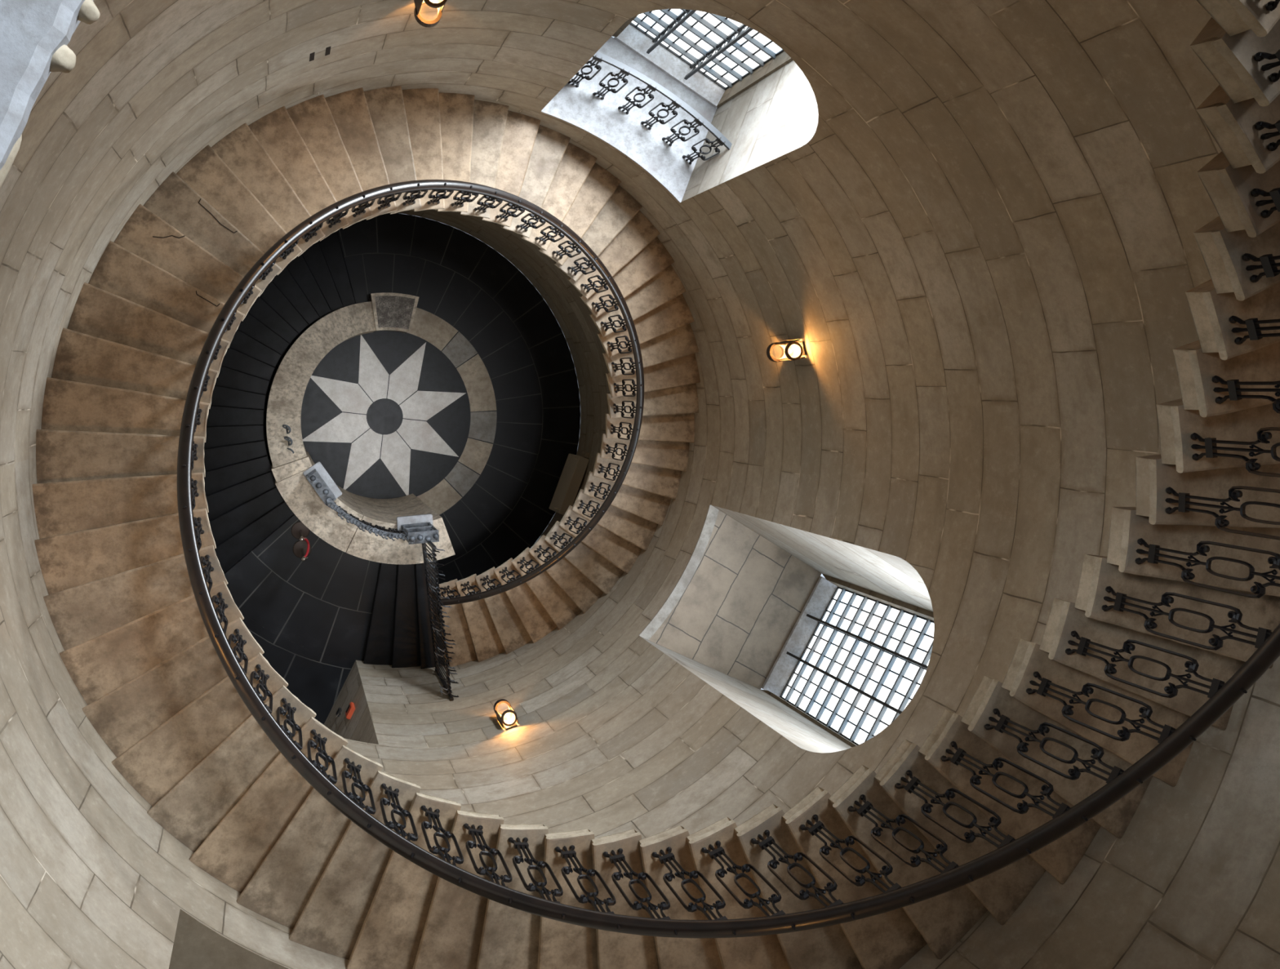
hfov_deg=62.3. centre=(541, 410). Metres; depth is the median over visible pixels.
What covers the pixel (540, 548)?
panel
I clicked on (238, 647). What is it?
panel
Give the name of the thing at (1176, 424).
stone step
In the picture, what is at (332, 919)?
stone step
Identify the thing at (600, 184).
stone step
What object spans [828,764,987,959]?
stone step
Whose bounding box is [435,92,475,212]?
stone step
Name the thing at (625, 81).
panel
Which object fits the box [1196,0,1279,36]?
stone step
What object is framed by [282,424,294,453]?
scroll
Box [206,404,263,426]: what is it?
stone step
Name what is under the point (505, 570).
panel
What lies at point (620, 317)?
panel
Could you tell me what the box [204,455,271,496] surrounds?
stone step
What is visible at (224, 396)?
stone step
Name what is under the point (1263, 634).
panel
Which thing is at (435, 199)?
panel
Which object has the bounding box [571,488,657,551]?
stone step
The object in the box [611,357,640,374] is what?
panel
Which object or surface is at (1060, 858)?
stone step
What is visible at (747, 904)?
panel
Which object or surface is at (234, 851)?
stone step
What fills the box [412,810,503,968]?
stone step
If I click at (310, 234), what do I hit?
panel
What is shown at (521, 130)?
stone step
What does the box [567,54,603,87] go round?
panel
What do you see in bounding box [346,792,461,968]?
stone step
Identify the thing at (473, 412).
floor
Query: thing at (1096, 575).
stone step
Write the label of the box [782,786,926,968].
stone step
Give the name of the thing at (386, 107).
stone step
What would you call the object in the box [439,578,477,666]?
stone step
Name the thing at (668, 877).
panel
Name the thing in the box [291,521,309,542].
barrier post
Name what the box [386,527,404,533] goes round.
panel
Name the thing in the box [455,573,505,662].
stone step
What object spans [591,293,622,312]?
panel
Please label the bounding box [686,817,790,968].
stone step
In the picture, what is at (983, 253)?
wall
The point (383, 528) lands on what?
panel
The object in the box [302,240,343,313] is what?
stone step
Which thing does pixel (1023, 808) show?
panel
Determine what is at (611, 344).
panel
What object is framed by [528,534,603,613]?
stone step
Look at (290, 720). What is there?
panel
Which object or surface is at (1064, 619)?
stone step
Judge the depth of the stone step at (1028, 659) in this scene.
6.18 m
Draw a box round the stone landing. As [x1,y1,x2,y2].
[0,0,100,187]
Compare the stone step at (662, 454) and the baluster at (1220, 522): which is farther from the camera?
the stone step at (662, 454)
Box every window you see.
[541,8,818,203]
[638,504,933,753]
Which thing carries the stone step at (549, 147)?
on the stone step at (575, 165)
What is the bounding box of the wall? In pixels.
[0,0,1279,968]
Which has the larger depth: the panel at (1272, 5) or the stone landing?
the panel at (1272, 5)
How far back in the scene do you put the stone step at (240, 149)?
10.16 m
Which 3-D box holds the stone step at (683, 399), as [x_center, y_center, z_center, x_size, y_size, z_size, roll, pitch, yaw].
[1.533,-0.183,14.631,1.316,0.168,0.513,-3,92,-14]
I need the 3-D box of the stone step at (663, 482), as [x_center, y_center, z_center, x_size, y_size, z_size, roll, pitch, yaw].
[1.375,0.862,15.136,1.316,0.168,0.512,17,87,-14]
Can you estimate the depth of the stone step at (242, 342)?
17.77 m
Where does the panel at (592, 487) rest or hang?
on the stone step at (651, 507)
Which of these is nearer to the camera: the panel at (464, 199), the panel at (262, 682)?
the panel at (262, 682)
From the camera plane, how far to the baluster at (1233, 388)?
4.93 m
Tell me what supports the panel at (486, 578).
on the stone step at (513, 634)
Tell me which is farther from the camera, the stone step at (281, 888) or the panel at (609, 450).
the panel at (609, 450)
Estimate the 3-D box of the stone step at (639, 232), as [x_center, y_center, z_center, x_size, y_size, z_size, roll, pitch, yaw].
[0.861,-2.013,13.382,1.316,0.168,0.512,-43,100,-9]
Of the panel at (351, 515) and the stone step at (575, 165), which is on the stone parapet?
the panel at (351, 515)
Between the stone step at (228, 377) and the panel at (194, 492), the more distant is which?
the stone step at (228, 377)
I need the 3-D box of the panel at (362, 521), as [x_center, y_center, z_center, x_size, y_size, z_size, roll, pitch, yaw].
[-2.553,1.705,15.559,0.266,0.742,0.038,23,86,-13]
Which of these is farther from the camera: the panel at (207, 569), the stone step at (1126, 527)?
the panel at (207, 569)
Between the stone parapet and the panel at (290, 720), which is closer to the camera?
the panel at (290, 720)
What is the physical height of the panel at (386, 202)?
1.100 m
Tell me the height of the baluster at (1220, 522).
1.100 m
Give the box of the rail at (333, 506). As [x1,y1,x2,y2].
[325,497,407,540]
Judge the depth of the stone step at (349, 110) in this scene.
10.87 m
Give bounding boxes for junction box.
[335,707,342,717]
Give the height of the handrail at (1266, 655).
14.102 m
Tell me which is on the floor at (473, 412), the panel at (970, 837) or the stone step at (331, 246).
the stone step at (331, 246)
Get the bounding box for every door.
[241,612,378,744]
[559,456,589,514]
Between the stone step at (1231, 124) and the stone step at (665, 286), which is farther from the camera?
the stone step at (665, 286)
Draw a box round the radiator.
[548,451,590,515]
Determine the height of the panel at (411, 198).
1.100 m
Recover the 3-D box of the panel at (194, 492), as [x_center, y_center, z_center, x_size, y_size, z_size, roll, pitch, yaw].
[-2.700,0.651,8.095,0.038,1.100,0.232,-6,93,-14]
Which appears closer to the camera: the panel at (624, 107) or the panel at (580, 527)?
the panel at (624, 107)
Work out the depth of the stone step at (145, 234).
9.51 m
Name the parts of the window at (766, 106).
window guard rail, sloping sill, pane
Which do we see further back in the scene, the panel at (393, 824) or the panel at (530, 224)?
the panel at (530, 224)
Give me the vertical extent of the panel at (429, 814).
1.100 m
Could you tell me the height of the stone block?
0.722 m
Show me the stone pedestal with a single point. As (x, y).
(392, 312)
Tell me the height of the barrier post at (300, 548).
1.020 m
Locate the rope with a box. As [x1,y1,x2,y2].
[303,537,309,557]
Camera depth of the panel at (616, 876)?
6.57 m
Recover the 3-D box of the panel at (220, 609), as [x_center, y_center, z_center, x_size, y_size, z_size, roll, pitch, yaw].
[-2.355,1.492,7.680,0.038,1.100,0.232,-26,97,-12]
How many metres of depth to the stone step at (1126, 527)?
5.72 m
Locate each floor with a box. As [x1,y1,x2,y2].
[223,513,381,661]
[263,213,580,584]
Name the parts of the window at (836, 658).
sloping sill, pane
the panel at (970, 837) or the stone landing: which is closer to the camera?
the stone landing
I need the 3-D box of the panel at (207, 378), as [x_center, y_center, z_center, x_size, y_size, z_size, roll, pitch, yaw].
[-2.767,-0.220,8.578,0.038,1.100,0.232,13,88,-14]
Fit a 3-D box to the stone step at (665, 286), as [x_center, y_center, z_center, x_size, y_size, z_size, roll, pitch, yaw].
[1.218,-1.480,13.829,1.316,0.168,0.513,-30,98,-12]
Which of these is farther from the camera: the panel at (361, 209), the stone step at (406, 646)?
the stone step at (406, 646)
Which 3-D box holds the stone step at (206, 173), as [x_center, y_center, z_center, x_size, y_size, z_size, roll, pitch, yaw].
[-2.902,-1.841,10.027,0.512,0.168,1.316,-43,100,-9]
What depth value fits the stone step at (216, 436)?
16.92 m
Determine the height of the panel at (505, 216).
1.100 m
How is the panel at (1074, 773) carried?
on the stone step at (989, 695)
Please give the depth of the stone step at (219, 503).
16.48 m
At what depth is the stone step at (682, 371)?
14.40 m
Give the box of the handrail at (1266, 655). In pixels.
[177,179,1279,938]
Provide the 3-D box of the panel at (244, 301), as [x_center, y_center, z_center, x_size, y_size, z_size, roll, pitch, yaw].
[-2.561,-1.027,9.130,0.038,1.100,0.232,33,84,-12]
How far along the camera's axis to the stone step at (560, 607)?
15.83 m
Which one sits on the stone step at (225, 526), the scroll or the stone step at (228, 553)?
the stone step at (228, 553)
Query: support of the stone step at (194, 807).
on the stone step at (158, 762)
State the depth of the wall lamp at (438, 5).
8.48 m
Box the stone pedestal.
[368,292,418,333]
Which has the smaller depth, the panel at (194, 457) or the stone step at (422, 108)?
the panel at (194, 457)
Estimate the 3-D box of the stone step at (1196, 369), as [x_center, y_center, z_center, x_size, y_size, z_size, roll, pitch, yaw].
[3.769,-0.323,5.299,1.316,0.168,0.512,-10,94,-13]
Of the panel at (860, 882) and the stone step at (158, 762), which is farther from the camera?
the stone step at (158, 762)
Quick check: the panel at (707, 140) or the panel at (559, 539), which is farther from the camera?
the panel at (559, 539)
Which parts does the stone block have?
shelf plate, shelf plate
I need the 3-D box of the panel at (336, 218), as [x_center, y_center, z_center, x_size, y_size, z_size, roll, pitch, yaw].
[-1.929,-1.849,9.961,0.232,1.100,0.038,-33,99,-11]
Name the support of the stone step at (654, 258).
on the stone step at (665, 286)
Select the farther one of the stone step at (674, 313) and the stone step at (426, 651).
the stone step at (426, 651)
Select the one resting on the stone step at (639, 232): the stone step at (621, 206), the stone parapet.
the stone step at (621, 206)
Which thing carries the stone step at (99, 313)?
on the stone step at (119, 272)
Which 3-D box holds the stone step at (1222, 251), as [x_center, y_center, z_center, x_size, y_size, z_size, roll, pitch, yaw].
[3.608,-0.975,4.897,1.316,0.168,0.512,-23,97,-12]
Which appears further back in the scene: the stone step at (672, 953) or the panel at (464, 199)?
the panel at (464, 199)
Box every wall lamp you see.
[413,0,446,27]
[493,698,518,729]
[766,339,806,361]
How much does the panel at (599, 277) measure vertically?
1.100 m
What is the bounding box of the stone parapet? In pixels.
[266,301,455,564]
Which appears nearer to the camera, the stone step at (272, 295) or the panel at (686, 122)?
the panel at (686, 122)
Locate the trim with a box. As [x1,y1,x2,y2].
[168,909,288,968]
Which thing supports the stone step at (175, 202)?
on the stone step at (206, 173)
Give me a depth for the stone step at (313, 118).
10.63 m
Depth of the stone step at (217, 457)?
16.77 m
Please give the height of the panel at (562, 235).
1.100 m
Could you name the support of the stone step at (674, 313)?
on the stone step at (679, 342)
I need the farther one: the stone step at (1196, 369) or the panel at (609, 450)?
the panel at (609, 450)
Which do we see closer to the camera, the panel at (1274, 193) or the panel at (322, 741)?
the panel at (1274, 193)
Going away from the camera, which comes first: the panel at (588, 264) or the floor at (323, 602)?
the panel at (588, 264)
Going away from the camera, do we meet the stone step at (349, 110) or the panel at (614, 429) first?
the stone step at (349, 110)
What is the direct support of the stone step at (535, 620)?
on the stone step at (513, 634)
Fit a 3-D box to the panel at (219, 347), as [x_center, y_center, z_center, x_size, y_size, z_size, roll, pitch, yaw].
[-2.728,-0.501,8.755,0.038,1.100,0.232,20,86,-14]
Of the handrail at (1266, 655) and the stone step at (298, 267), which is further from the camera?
the stone step at (298, 267)
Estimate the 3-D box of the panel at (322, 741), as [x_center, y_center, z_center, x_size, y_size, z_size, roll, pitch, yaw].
[-1.507,2.404,7.218,0.232,1.100,0.038,40,82,-12]
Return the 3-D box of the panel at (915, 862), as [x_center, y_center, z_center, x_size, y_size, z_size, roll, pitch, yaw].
[2.092,2.458,6.029,0.232,1.100,0.038,-39,100,-10]
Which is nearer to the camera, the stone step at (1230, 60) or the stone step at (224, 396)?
the stone step at (1230, 60)
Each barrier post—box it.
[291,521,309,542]
[293,539,311,561]
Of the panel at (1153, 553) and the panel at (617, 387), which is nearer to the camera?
the panel at (1153, 553)
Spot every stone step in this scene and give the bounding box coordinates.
[32,471,208,538]
[34,508,216,595]
[35,429,204,483]
[41,377,209,442]
[43,544,227,650]
[51,328,217,408]
[59,581,244,705]
[66,282,229,377]
[82,617,264,757]
[88,240,244,347]
[111,652,288,806]
[114,204,262,320]
[143,171,281,296]
[146,685,316,852]
[176,144,302,275]
[189,716,347,893]
[204,424,265,448]
[204,440,268,471]
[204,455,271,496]
[205,471,275,521]
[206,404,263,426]
[209,486,284,546]
[210,384,266,410]
[211,122,324,256]
[214,501,293,573]
[215,365,270,397]
[221,346,275,382]
[229,328,281,368]
[236,745,382,928]
[237,312,289,356]
[248,106,348,240]
[248,296,298,346]
[259,280,309,335]
[271,266,319,325]
[286,94,373,229]
[286,253,331,319]
[288,770,420,959]
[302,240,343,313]
[319,231,355,307]
[324,87,397,219]
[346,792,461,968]
[363,563,397,665]
[364,85,421,213]
[391,564,420,667]
[402,88,444,211]
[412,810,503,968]
[415,561,448,669]
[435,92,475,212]
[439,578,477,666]
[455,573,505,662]
[458,99,508,218]
[475,566,532,653]
[475,824,548,968]
[480,110,540,226]
[493,557,556,643]
[501,124,570,238]
[511,546,581,630]
[520,142,596,250]
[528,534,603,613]
[537,162,621,265]
[537,828,598,968]
[543,520,623,595]
[553,185,642,281]
[558,505,642,573]
[568,210,659,299]
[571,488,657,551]
[579,236,674,317]
[582,471,671,525]
[589,264,685,337]
[591,829,659,968]
[592,452,681,499]
[596,293,693,357]
[600,433,689,471]
[602,323,698,377]
[605,353,700,397]
[605,413,694,442]
[606,382,698,417]
[638,825,722,968]
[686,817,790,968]
[734,804,862,968]
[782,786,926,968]
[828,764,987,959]
[874,738,1046,924]
[918,709,1101,884]
[960,675,1152,839]
[1000,638,1193,786]
[1039,597,1245,730]
[1074,554,1279,668]
[1106,506,1279,596]
[1135,453,1279,528]
[1155,398,1279,472]
[1173,339,1279,417]
[1185,279,1279,359]
[1190,17,1279,106]
[1193,216,1279,300]
[1195,84,1279,173]
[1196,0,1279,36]
[1196,151,1279,237]
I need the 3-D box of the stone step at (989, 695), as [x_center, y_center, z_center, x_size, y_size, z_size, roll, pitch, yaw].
[3.148,2.040,6.414,1.316,0.168,0.512,36,83,-12]
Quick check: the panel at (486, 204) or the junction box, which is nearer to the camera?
the panel at (486, 204)
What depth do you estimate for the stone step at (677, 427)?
14.77 m
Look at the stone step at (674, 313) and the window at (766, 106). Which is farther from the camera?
the stone step at (674, 313)
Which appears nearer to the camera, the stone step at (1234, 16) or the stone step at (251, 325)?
the stone step at (1234, 16)
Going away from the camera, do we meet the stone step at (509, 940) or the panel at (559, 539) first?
the stone step at (509, 940)
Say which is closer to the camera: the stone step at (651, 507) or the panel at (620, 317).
the panel at (620, 317)
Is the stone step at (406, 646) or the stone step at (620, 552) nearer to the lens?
the stone step at (620, 552)
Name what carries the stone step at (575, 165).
on the stone step at (600, 184)
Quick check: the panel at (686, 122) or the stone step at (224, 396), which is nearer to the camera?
the panel at (686, 122)
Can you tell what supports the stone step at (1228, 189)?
on the stone step at (1222, 251)
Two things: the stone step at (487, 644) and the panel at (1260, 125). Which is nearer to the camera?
the panel at (1260, 125)
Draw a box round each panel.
[182,440,197,470]
[182,478,199,510]
[186,406,202,432]
[188,516,204,551]
[194,371,209,396]
[199,555,213,594]
[205,339,221,363]
[211,591,227,637]
[222,310,236,332]
[227,628,248,679]
[240,284,255,304]
[249,664,272,720]
[258,260,275,279]
[275,697,302,759]
[279,240,298,259]
[302,221,323,242]
[306,728,337,795]
[325,205,348,227]
[341,758,376,828]
[350,513,364,523]
[351,195,375,217]
[360,520,377,528]
[373,524,391,532]
[377,186,401,209]
[379,783,417,857]
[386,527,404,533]
[402,183,427,205]
[421,805,463,882]
[426,182,453,204]
[440,585,460,601]
[450,185,479,206]
[460,581,481,597]
[463,823,512,903]
[474,191,502,212]
[480,575,501,591]
[496,200,524,220]
[498,567,521,582]
[508,837,564,919]
[516,211,545,231]
[516,556,540,573]
[533,545,558,562]
[535,224,564,244]
[550,531,575,549]
[552,240,581,258]
[555,844,620,929]
[564,516,590,533]
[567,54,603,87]
[568,257,596,275]
[577,500,604,517]
[581,275,610,293]
[588,482,616,499]
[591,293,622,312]
[593,67,630,99]
[598,462,625,480]
[600,314,631,333]
[603,848,677,935]
[605,442,633,460]
[607,335,636,353]
[610,422,638,439]
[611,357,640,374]
[613,378,642,396]
[613,400,641,418]
[617,83,657,114]
[640,99,681,129]
[652,847,736,935]
[662,117,704,146]
[682,137,725,164]
[701,840,795,929]
[751,830,854,919]
[800,814,914,902]
[848,794,973,880]
[895,769,1031,853]
[941,741,1088,821]
[984,708,1142,783]
[1026,671,1195,743]
[1065,631,1247,697]
[1102,586,1271,650]
[1134,537,1279,598]
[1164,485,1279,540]
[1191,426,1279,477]
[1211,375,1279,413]
[1229,315,1279,344]
[1242,253,1279,282]
[1250,187,1279,217]
[1253,48,1279,82]
[1254,120,1279,151]
[1265,0,1279,10]
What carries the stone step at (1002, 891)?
on the stone step at (944, 919)
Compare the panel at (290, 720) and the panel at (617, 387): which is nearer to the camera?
the panel at (290, 720)
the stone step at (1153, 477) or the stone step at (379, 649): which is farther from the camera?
the stone step at (379, 649)
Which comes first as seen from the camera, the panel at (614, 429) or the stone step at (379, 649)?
the panel at (614, 429)
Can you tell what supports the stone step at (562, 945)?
on the stone step at (509, 940)
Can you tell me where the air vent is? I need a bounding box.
[309,46,330,61]
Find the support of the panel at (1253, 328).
on the stone step at (1211, 311)
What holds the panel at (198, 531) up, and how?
on the stone step at (71, 560)
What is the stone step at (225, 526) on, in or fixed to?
on the stone step at (219, 503)
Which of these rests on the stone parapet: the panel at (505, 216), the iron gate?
the iron gate
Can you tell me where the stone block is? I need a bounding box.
[302,462,342,506]
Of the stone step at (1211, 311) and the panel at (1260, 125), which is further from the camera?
the stone step at (1211, 311)
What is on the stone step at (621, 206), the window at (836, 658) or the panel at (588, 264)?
the panel at (588, 264)
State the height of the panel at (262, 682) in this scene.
1.100 m
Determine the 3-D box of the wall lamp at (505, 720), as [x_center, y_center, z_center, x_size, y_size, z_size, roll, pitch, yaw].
[-0.452,3.842,13.338,0.220,0.480,0.235,-14,95,-13]
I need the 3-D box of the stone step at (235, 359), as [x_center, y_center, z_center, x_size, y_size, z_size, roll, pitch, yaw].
[-5.316,-0.826,17.579,1.660,0.168,0.512,25,85,-13]
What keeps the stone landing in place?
attached to the wall
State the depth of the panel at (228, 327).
9.35 m
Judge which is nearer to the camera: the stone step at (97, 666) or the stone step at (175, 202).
the stone step at (97, 666)
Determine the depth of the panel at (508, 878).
6.87 m
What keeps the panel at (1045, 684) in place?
on the stone step at (1028, 659)
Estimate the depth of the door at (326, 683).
16.25 m
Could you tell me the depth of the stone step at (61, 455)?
8.61 m
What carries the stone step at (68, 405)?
on the stone step at (82, 357)
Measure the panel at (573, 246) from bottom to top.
1.100 m
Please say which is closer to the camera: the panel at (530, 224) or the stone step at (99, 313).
the stone step at (99, 313)
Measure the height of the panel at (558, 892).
1.100 m
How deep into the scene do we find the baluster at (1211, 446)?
4.97 m
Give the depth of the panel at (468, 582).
15.59 m
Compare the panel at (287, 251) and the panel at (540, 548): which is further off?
the panel at (540, 548)
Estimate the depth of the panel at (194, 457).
8.51 m
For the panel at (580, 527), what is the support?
on the stone step at (620, 552)
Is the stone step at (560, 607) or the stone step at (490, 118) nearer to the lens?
the stone step at (490, 118)
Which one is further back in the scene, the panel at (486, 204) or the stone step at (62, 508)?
the panel at (486, 204)
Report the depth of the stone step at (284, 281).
18.56 m
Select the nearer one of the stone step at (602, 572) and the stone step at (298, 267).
the stone step at (602, 572)
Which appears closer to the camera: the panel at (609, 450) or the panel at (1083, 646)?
the panel at (1083, 646)
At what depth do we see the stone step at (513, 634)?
16.01 m
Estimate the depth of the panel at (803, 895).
6.27 m
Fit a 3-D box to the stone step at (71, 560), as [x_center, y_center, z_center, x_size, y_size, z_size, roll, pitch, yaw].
[-3.297,1.147,8.439,1.316,0.168,0.512,-10,94,-13]
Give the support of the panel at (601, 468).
on the stone step at (663, 482)
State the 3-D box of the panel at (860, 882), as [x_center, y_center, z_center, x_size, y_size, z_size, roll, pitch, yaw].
[1.822,2.620,6.140,0.232,1.100,0.038,-33,99,-11]
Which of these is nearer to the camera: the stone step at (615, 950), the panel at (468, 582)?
the stone step at (615, 950)
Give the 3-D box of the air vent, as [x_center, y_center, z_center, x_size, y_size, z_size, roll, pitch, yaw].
[-1.940,-3.126,9.200,0.194,0.220,0.024,-25,97,-12]
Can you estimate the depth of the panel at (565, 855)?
6.67 m
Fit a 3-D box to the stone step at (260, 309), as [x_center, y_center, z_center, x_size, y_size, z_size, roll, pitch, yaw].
[-4.964,-1.714,18.158,1.660,0.168,0.512,44,81,-11]
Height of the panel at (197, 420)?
1.100 m
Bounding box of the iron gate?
[422,541,458,700]
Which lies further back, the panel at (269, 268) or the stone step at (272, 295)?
the stone step at (272, 295)
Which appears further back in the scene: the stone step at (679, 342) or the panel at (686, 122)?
the stone step at (679, 342)
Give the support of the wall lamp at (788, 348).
attached to the wall
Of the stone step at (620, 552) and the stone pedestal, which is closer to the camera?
the stone step at (620, 552)
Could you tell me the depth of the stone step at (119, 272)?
9.31 m
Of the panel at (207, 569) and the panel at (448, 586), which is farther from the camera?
the panel at (448, 586)
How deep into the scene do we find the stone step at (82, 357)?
8.94 m
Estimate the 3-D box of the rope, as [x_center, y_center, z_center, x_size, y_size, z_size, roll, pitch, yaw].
[-3.471,2.008,15.492,0.121,0.250,0.320,-5,93,-14]
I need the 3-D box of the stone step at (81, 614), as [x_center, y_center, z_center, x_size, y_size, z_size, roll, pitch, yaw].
[-3.154,1.488,8.309,1.316,0.168,0.513,-17,95,-13]
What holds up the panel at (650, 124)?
on the window at (766, 106)
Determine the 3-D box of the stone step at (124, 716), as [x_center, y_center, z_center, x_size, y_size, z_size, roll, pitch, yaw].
[-2.762,2.123,8.074,1.316,0.168,0.512,-30,98,-11]
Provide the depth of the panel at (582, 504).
14.76 m
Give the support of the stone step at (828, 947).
on the stone step at (761, 952)
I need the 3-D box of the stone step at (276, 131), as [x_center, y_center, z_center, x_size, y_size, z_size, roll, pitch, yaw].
[-2.456,-2.303,10.473,0.512,0.168,1.316,-30,98,-11]
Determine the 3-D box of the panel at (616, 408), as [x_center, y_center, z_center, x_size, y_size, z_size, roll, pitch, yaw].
[1.135,-0.010,13.883,0.038,1.100,0.232,-6,93,-14]
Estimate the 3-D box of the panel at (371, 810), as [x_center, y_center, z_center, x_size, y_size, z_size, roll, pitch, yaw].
[-1.240,2.576,7.114,0.232,1.100,0.038,33,84,-12]
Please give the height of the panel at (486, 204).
1.100 m
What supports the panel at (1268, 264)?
on the stone step at (1222, 251)
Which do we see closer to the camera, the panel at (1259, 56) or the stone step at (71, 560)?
the panel at (1259, 56)
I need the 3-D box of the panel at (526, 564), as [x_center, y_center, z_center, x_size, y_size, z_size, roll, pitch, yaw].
[-0.177,2.250,15.171,0.232,1.100,0.038,-39,100,-10]
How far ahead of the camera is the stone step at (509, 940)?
7.27 m

